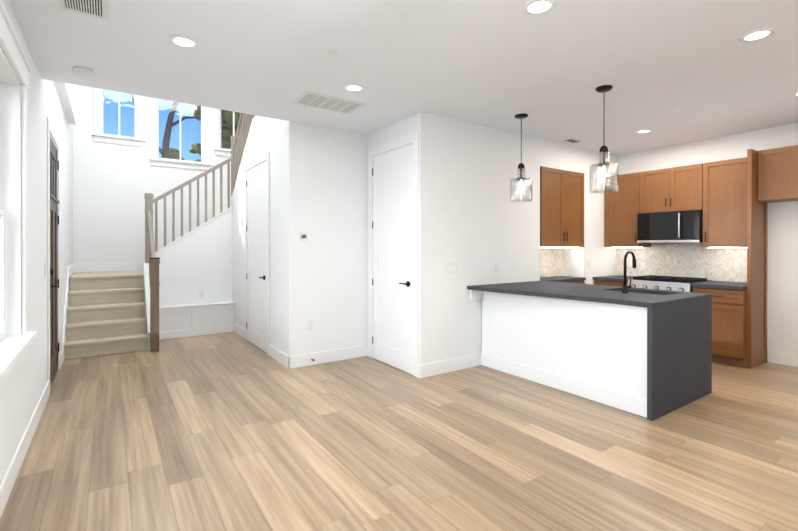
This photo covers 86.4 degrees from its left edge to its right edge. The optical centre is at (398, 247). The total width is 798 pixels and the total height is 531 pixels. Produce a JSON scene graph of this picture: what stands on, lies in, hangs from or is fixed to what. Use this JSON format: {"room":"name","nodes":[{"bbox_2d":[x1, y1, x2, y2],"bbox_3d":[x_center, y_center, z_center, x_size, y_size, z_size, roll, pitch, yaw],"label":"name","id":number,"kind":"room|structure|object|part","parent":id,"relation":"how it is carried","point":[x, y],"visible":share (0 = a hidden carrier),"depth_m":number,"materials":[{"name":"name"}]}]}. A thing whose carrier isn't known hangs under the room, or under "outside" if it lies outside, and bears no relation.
{"room":"living room","nodes":[
{"label":"living room","id":0,"kind":"room"},
{"bbox_2d":[0,0,72,483],"bbox_3d":[-2.135,-1.446,2.166,0.150,5.600,11.100,0,0,-34],"label":"wall","id":1,"kind":"structure","parent":0,"point":[22,388],"depth_m":3.33,"materials":[{"name":"paint"}]},
{"bbox_2d":[0,0,36,387],"bbox_3d":[-1.817,-0.245,1.763,0.213,1.890,2.520,0,0,-34],"label":"window","id":2,"kind":"structure","parent":1,"relation":"in","point":[14,344],"depth_m":2.68,"materials":[{"name":"white wood"}]},
{"bbox_3d":[-1.870,-0.234,1.728,0.060,1.598,2.246,0,0,-34],"label":"window sash","id":3,"kind":"part","parent":2,"relation":"part of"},
{"bbox_2d":[0,381,49,517],"bbox_3d":[-1.106,1.288,0.812,0.016,0.140,7.388,0,0,-34],"label":"baseboard","id":4,"kind":"structure","parent":1,"relation":"attached to","point":[8,481],"depth_m":2.63,"materials":[{"name":"white wood"}]},
{"bbox_2d":[47,118,60,385],"bbox_3d":[-3.515,0.082,4.311,0.139,2.532,1.094,0,0,-34],"label":"front door","id":5,"kind":"structure","parent":1,"relation":"in","point":[53,238],"depth_m":4.32,"materials":[{"name":"brown wood"}]},
{"bbox_3d":[-3.506,0.130,4.326,0.107,2.405,0.886,0,0,-34],"label":"door","id":6,"kind":"part","parent":5,"relation":"part of","materials":[{"name":"brown wood"}]},
{"bbox_2d":[60,350,62,365],"bbox_3d":[-3.911,1.275,4.926,0.015,0.140,0.343,0,0,-34],"label":"baseboard","id":7,"kind":"structure","parent":1,"relation":"attached to","point":[61,354],"depth_m":4.83,"materials":[{"name":"white wood"}]},
{"bbox_2d":[69,263,75,275],"bbox_3d":[-4.799,0.321,6.225,0.015,0.140,1.099,0,0,-34],"label":"baseboard","id":8,"kind":"structure","parent":1,"relation":"attached to","point":[72,268],"depth_m":6.31,"materials":[{"name":"white wood"}]},
{"bbox_2d":[54,81,75,124],"bbox_3d":[-3.738,-2.059,4.727,0.090,0.690,2.860,0,0,-34],"label":"bulkhead","id":9,"kind":"object","parent":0,"point":[66,93],"visible":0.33,"depth_m":5.16,"materials":[{"name":"paint"}]},
{"bbox_2d":[73,85,231,273],"bbox_3d":[-3.767,-1.463,7.681,3.370,5.600,0.150,0,0,-34],"label":"wall","id":10,"kind":"structure","parent":0,"point":[113,184],"depth_m":7.04,"materials":[{"name":"paint"}]},
{"bbox_2d":[76,262,144,271],"bbox_3d":[-4.689,0.319,6.953,0.960,0.140,0.019,0,0,-34],"label":"baseboard","id":11,"kind":"structure","parent":10,"relation":"attached to","point":[131,266],"depth_m":6.92,"materials":[{"name":"white wood"}]},
{"bbox_2d":[231,116,285,353],"bbox_3d":[-1.977,-0.227,5.921,0.100,3.140,2.600,0,0,-34],"label":"wall","id":12,"kind":"structure","parent":0,"point":[266,134],"depth_m":5.24,"materials":[{"name":"paint"}]},
{"bbox_2d":[234,323,244,338],"bbox_3d":[-2.425,1.270,6.480,0.015,0.140,0.656,0,0,-34],"label":"baseboard","id":13,"kind":"structure","parent":12,"relation":"attached to","point":[238,329],"depth_m":6.47,"materials":[{"name":"white wood"}]},
{"bbox_2d":[246,161,265,351],"bbox_3d":[-1.950,0.117,5.737,0.062,2.428,0.923,0,0,-34],"label":"closet door","id":14,"kind":"structure","parent":12,"relation":"in","point":[256,256],"depth_m":5.75,"materials":[{"name":"white wood"}]},
{"bbox_2d":[245,151,269,355],"bbox_3d":[-1.928,0.072,5.744,0.018,2.542,1.114,0,0,-34],"label":"trim","id":15,"kind":"structure","parent":12,"relation":"attached to","point":[261,159],"depth_m":5.34,"materials":[{"name":"white wood"}]},
{"bbox_2d":[269,344,287,367],"bbox_3d":[-1.418,1.275,5.004,0.015,0.140,0.687,0,0,-34],"label":"baseboard","id":16,"kind":"structure","parent":12,"relation":"attached to","point":[276,354],"depth_m":4.98,"materials":[{"name":"white wood"}]},
{"bbox_2d":[286,121,367,355],"bbox_3d":[-0.798,-0.180,5.080,1.100,3.050,0.120,0,0,-34],"label":"wall","id":17,"kind":"structure","parent":0,"point":[326,211],"depth_m":4.97,"materials":[{"name":"paint"}]},
{"bbox_2d":[299,232,306,240],"bbox_3d":[-1.079,-0.124,4.801,0.100,0.100,0.023,0,0,-34],"label":"thermostat","id":18,"kind":"object","parent":17,"relation":"attached to","point":[302,236],"visible":1,"depth_m":4.79,"materials":[{"name":"white plastic"}]},
{"bbox_2d":[308,320,313,329],"bbox_3d":[-1.009,0.886,4.862,0.072,0.116,0.006,0,0,-34],"label":"outlet","id":19,"kind":"object","parent":17,"relation":"attached to","point":[310,324],"visible":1,"depth_m":4.86,"materials":[{"name":"white plastic"}]},
{"bbox_2d":[288,345,368,368],"bbox_3d":[-0.803,1.275,4.989,1.015,0.140,0.030,0,0,-34],"label":"baseboard","id":20,"kind":"structure","parent":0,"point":[303,360],"depth_m":4.97,"materials":[{"name":"white wood"}]},
{"bbox_2d":[0,332,797,530],"bbox_3d":[0.764,1.398,4.153,7.170,0.100,11.100,0,0,-34],"label":"floor","id":21,"kind":"structure","parent":0,"point":[231,431],"depth_m":2.80,"materials":[{"name":"brown wood"}]},
{"bbox_2d":[62,113,255,360],"bbox_3d":[-2.748,-0.642,6.054,3.214,3.969,3.680,0,0,-34],"label":"staircase","id":22,"kind":"structure","parent":21,"relation":"on","point":[111,312],"depth_m":6.22,"materials":[{"name":"brown wood"}]},
{"bbox_3d":[-2.866,-0.643,6.143,1.336,3.967,1.290,0,0,-34],"label":"railing","id":23,"kind":"part","parent":22,"relation":"part of","materials":[{"name":"brown wood"}]},
{"bbox_2d":[199,290,203,296],"bbox_3d":[-3.095,0.720,6.658,0.072,0.116,0.006,0,0,-34],"label":"outlet","id":24,"kind":"object","parent":22,"relation":"attached to","point":[201,293],"visible":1,"depth_m":6.66,"materials":[{"name":"white plastic"}]},
{"bbox_2d":[159,301,234,339],"bbox_3d":[-3.143,1.105,6.500,1.172,0.468,0.213,0,0,-34],"label":"box","id":25,"kind":"object","parent":21,"relation":"on","point":[186,320],"visible":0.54,"depth_m":6.44,"materials":[{"name":"white wood"}]},
{"bbox_2d":[483,285,546,376],"bbox_3d":[1.560,0.905,4.937,1.030,0.878,0.580,0,0,-34],"label":"base cabinet","id":26,"kind":"object","parent":21,"relation":"on","point":[502,304],"depth_m":4.59,"materials":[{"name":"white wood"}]},
{"bbox_2d":[523,289,586,387],"bbox_3d":[1.851,0.906,4.511,1.030,0.878,0.450,0,0,-34],"label":"base cabinet","id":27,"kind":"object","parent":21,"relation":"on","point":[538,304],"depth_m":4.21,"materials":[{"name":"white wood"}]},
{"bbox_2d":[567,281,586,284],"bbox_3d":[2.147,0.902,5.894,0.934,0.878,0.360,0,0,-34],"label":"base cabinet","id":28,"kind":"object","parent":21,"relation":"on","point":[568,282],"depth_m":5.79,"materials":[{"name":"brown wood"}]},
{"bbox_2d":[540,277,585,280],"bbox_3d":[2.145,0.443,5.885,0.945,0.040,0.370,0,0,-34],"label":"countertop","id":29,"kind":"structure","parent":28,"relation":"on","point":[542,278],"depth_m":5.82,"materials":[{"name":"grey stone"}]},
{"bbox_2d":[591,281,618,284],"bbox_3d":[3.207,0.901,6.107,0.610,0.878,0.502,0,0,-34],"label":"base cabinet","id":30,"kind":"object","parent":21,"relation":"on","point":[595,282],"depth_m":5.99,"materials":[{"name":"brown wood"}]},
{"bbox_2d":[555,289,714,420],"bbox_3d":[2.198,0.908,3.967,1.130,0.878,0.840,0,0,-34],"label":"base cabinet","id":31,"kind":"object","parent":21,"relation":"on","point":[651,347],"depth_m":3.64,"materials":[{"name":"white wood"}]},
{"bbox_2d":[515,281,618,292],"bbox_3d":[1.909,0.446,4.877,0.380,0.040,1.070,0,0,-34],"label":"countertop","id":32,"kind":"structure","parent":31,"relation":"on","point":[550,284],"depth_m":4.66,"materials":[{"name":"grey stone"}]},
{"bbox_2d":[622,251,635,292],"bbox_3d":[2.217,0.230,4.052,0.217,0.397,0.094,0,0,-34],"label":"faucet","id":33,"kind":"object","parent":31,"relation":"on","point":[625,286],"depth_m":4.02,"materials":[{"name":"black metal"}]},
{"bbox_2d":[619,277,702,296],"bbox_3d":[3.541,0.885,5.573,0.660,0.913,0.878,0,0,-34],"label":"stove","id":34,"kind":"object","parent":21,"relation":"on","point":[652,284],"depth_m":5.26,"materials":[{"name":"metal"}]},
{"bbox_2d":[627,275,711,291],"bbox_3d":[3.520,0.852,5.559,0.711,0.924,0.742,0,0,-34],"label":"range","id":35,"kind":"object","parent":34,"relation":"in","point":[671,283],"depth_m":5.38,"materials":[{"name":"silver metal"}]},
{"bbox_2d":[699,285,766,368],"bbox_3d":[3.916,0.904,5.068,0.610,0.878,0.502,0,0,-34],"label":"base cabinet","id":36,"kind":"object","parent":21,"relation":"on","point":[738,312],"depth_m":4.79,"materials":[{"name":"brown wood"}]},
{"bbox_2d":[593,277,758,288],"bbox_3d":[3.549,0.427,5.578,0.640,0.074,1.760,0,0,-34],"label":"countertop","id":37,"kind":"structure","parent":36,"relation":"on","point":[706,284],"depth_m":5.03,"materials":[{"name":"grey stone"}]},
{"bbox_2d":[367,112,431,374],"bbox_3d":[-0.023,-0.029,4.877,0.150,2.750,1.090,0,0,-34],"label":"wall","id":38,"kind":"structure","parent":0,"point":[420,123],"depth_m":4.44,"materials":[{"name":"paint"}]},
{"bbox_2d":[372,144,412,373],"bbox_3d":[-0.104,0.120,4.805,0.062,2.428,0.823,0,0,-34],"label":"pantry door","id":39,"kind":"structure","parent":38,"relation":"in","point":[392,278],"depth_m":4.79,"materials":[{"name":"white wood"}]},
{"bbox_2d":[369,132,418,377],"bbox_3d":[-0.082,0.075,4.812,0.018,2.542,1.014,0,0,-34],"label":"door frame","id":40,"kind":"structure","parent":38,"relation":"attached to","point":[413,139],"depth_m":4.45,"materials":[{"name":"white wood"}]},
{"bbox_2d":[9,0,797,154],"bbox_3d":[1.838,-1.547,2.570,6.870,0.300,6.990,0,0,-34],"label":"ceiling","id":41,"kind":"structure","parent":0,"point":[498,64],"depth_m":3.18,"materials":[{"name":"paint"}]},
{"bbox_2d":[72,66,93,76],"bbox_3d":[-2.485,-1.382,3.344,0.136,0.034,0.136,0,0,-34],"label":"smoke detector","id":42,"kind":"object","parent":41,"relation":"attached to","point":[82,71],"visible":1,"depth_m":3.31,"materials":[{"name":"white plastic"}]},
{"bbox_2d":[58,0,109,21],"bbox_3d":[-1.798,-1.393,2.426,0.240,0.008,0.290,0,0,-34],"label":"ceiling vent","id":43,"kind":"object","parent":41,"relation":"in","point":[98,9],"visible":0.98,"depth_m":2.47,"materials":[{"name":"white metal"}]},
{"bbox_2d":[169,35,197,47],"bbox_3d":[-1.458,-1.393,2.878,0.180,0.010,0.180,0,0,-34],"label":"recessed light","id":44,"kind":"object","parent":41,"relation":"in","point":[183,41],"visible":1,"depth_m":2.87,"materials":[{"name":"white plastic"}]},
{"bbox_2d":[291,91,366,114],"bbox_3d":[-0.675,-1.397,4.125,0.630,0.008,0.370,0,0,-34],"label":"ceiling vent","id":45,"kind":"object","parent":41,"relation":"in","point":[324,102],"visible":0.96,"depth_m":4.11,"materials":[{"name":"white metal"}]},
{"bbox_2d":[327,50,337,54],"bbox_3d":[-0.476,-1.394,3.044,0.080,0.008,0.080,0,0,-34],"label":"sprinkler","id":46,"kind":"object","parent":41,"relation":"attached to","point":[331,52],"visible":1,"depth_m":3.03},
{"bbox_2d":[344,84,363,91],"bbox_3d":[-0.394,-1.395,3.714,0.180,0.010,0.180,0,0,-34],"label":"recessed light","id":47,"kind":"object","parent":41,"relation":"in","point":[354,87],"visible":1,"depth_m":3.71,"materials":[{"name":"white plastic"}]},
{"bbox_2d":[510,113,532,202],"bbox_3d":[1.297,-0.945,4.509,0.230,0.914,0.230,0,0,-34],"label":"pendant light","id":48,"kind":"object","parent":41,"relation":"hanging from","point":[521,166],"visible":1,"depth_m":4.50,"materials":[{"name":"clear glass"}]},
{"bbox_2d":[523,0,555,14],"bbox_3d":[0.809,-1.392,2.454,0.180,0.010,0.180,0,0,-34],"label":"recessed light","id":49,"kind":"object","parent":41,"relation":"in","point":[535,7],"visible":1,"depth_m":2.45,"materials":[{"name":"white plastic"}]},
{"bbox_2d":[563,139,581,142],"bbox_3d":[2.279,-1.402,5.589,0.240,0.007,0.120,0,0,-34],"label":"ceiling vent","id":50,"kind":"object","parent":41,"relation":"in","point":[572,140],"visible":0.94,"depth_m":5.57,"materials":[{"name":"white metal"}]},
{"bbox_2d":[590,85,618,193],"bbox_3d":[1.796,-0.943,3.724,0.230,0.914,0.230,0,0,-34],"label":"pendant light","id":51,"kind":"object","parent":41,"relation":"hanging from","point":[603,89],"visible":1,"depth_m":3.71,"materials":[{"name":"clear glass"}]},
{"bbox_2d":[635,129,651,132],"bbox_3d":[2.949,-1.400,5.118,0.180,0.010,0.180,0,0,-34],"label":"recessed light","id":52,"kind":"object","parent":41,"relation":"in","point":[644,131],"visible":0.98,"depth_m":5.11,"materials":[{"name":"white plastic"}]},
{"bbox_2d":[739,28,774,41],"bbox_3d":[2.348,-1.393,2.787,0.180,0.010,0.180,0,0,-34],"label":"recessed light","id":53,"kind":"object","parent":41,"relation":"in","point":[757,34],"visible":1,"depth_m":2.78,"materials":[{"name":"white plastic"}]},
{"bbox_2d":[432,114,615,361],"bbox_3d":[1.706,-0.032,5.669,3.600,2.750,0.450,0,0,-34],"label":"wall","id":54,"kind":"structure","parent":0,"point":[482,224],"depth_m":4.92,"materials":[{"name":"paint"}]},
{"bbox_2d":[418,353,480,378],"bbox_3d":[0.574,1.276,4.625,0.880,0.140,0.026,0,0,-34],"label":"baseboard","id":55,"kind":"structure","parent":54,"relation":"attached to","point":[459,363],"depth_m":4.58,"materials":[{"name":"white wood"}]},
{"bbox_2d":[446,263,457,273],"bbox_3d":[0.580,0.227,4.624,0.164,0.116,0.008,0,0,-34],"label":"light switch","id":56,"kind":"object","parent":54,"relation":"attached to","point":[451,268],"visible":1,"depth_m":4.62,"materials":[{"name":"white plastic"}]},
{"bbox_2d":[495,263,498,272],"bbox_3d":[1.158,0.245,5.019,0.072,0.116,0.006,0,0,-34],"label":"outlet","id":57,"kind":"object","parent":54,"relation":"attached to","point":[496,267],"visible":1,"depth_m":5.02,"materials":[{"name":"white plastic"}]},
{"bbox_2d":[540,248,562,276],"bbox_3d":[2.026,0.192,6.035,0.979,0.459,0.006,0,0,-34],"label":"backsplash","id":58,"kind":"structure","parent":54,"relation":"attached to","point":[551,259],"depth_m":6.16,"materials":[{"name":"tile"}]},
{"bbox_2d":[540,166,583,247],"bbox_3d":[2.121,-0.527,5.871,0.946,1.040,0.360,0,0,-34],"label":"upper cabinet","id":59,"kind":"object","parent":54,"relation":"attached to","point":[561,191],"depth_m":5.69,"materials":[{"name":"brown wood"}]},
{"bbox_2d":[616,123,797,361],"bbox_3d":[4.960,-0.027,4.227,0.150,2.750,6.500,0,0,-34],"label":"wall","id":60,"kind":"structure","parent":0,"point":[782,276],"depth_m":4.96,"materials":[{"name":"paint"}]},
{"bbox_2d":[605,172,650,247],"bbox_3d":[3.341,-0.528,6.156,0.330,1.040,0.565,0,0,-34],"label":"upper cabinet","id":61,"kind":"object","parent":60,"relation":"attached to","point":[620,206],"depth_m":6.07,"materials":[{"name":"brown wood"}]},
{"bbox_2d":[635,205,674,244],"bbox_3d":[3.579,-0.299,5.709,0.441,0.465,0.557,0,0,-34],"label":"upper cabinet","id":62,"kind":"object","parent":60,"relation":"attached to","point":[653,223],"depth_m":5.66,"materials":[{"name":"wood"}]},
{"bbox_2d":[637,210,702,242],"bbox_3d":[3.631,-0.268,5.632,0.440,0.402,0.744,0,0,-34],"label":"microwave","id":63,"kind":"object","parent":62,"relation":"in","point":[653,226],"depth_m":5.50,"materials":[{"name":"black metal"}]},
{"bbox_2d":[643,163,702,204],"bbox_3d":[3.677,-0.759,5.661,0.330,0.575,0.750,0,0,-34],"label":"upper cabinet","id":64,"kind":"object","parent":60,"relation":"attached to","point":[682,185],"depth_m":5.52,"materials":[{"name":"brown wood"}]},
{"bbox_2d":[616,243,746,282],"bbox_3d":[3.815,0.179,5.765,0.006,0.487,1.768,0,0,-34],"label":"backsplash","id":65,"kind":"structure","parent":60,"relation":"attached to","point":[696,260],"depth_m":5.69,"materials":[{"name":"tile"}]},
{"bbox_2d":[640,262,645,269],"bbox_3d":[3.537,0.262,6.162,0.006,0.116,0.072,0,0,-34],"label":"outlet","id":66,"kind":"object","parent":65,"relation":"attached to","point":[642,265],"visible":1,"depth_m":6.16,"materials":[{"name":"white plastic"}]},
{"bbox_2d":[675,205,702,244],"bbox_3d":[3.777,-0.298,5.418,0.441,0.465,0.226,0,0,-34],"label":"microwave","id":67,"kind":"object","parent":60,"relation":"attached to","point":[688,218],"depth_m":5.33,"materials":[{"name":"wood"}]},
{"bbox_2d":[702,153,766,248],"bbox_3d":[4.014,-0.525,5.169,0.330,1.040,0.565,0,0,-34],"label":"upper cabinet","id":68,"kind":"object","parent":60,"relation":"attached to","point":[732,217],"depth_m":5.01,"materials":[{"name":"brown wood"}]},
{"bbox_2d":[755,145,797,204],"bbox_3d":[4.326,-0.809,4.693,0.350,0.570,0.487,0,0,-34],"label":"upper cabinet","id":69,"kind":"object","parent":60,"relation":"attached to","point":[776,169],"depth_m":4.66,"materials":[{"name":"brown wood"}]},
{"bbox_2d":[768,350,797,366],"bbox_3d":[4.576,1.276,4.644,0.015,0.140,0.855,0,0,-34],"label":"baseboard","id":70,"kind":"structure","parent":60,"relation":"attached to","point":[776,357],"depth_m":4.87,"materials":[{"name":"white wood"}]},
{"label":"outside","id":71,"kind":"structure","parent":0,"visible":0},
{"bbox_3d":[-6.714,1.455,13.456,85.000,0.050,90.000,0,0,-34],"label":"ground","id":72,"kind":"structure","parent":71,"visible":0},
{"bbox_2d":[131,94,226,161],"bbox_3d":[-7.509,-3.237,14.651,3.424,9.314,2.232,0,0,-34],"label":"tree","id":73,"kind":"object","parent":72,"relation":"on","point":[166,143],"depth_m":14.08,"materials":[{"name":"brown plant"}]},
{"bbox_2d":[193,105,240,148],"bbox_3d":[-6.141,-2.104,16.171,3.065,7.036,1.578,0,0,-34],"label":"tree","id":74,"kind":"object","parent":72,"relation":"on","point":[228,124],"depth_m":15.58,"materials":[{"name":"green plant"}]}
]}

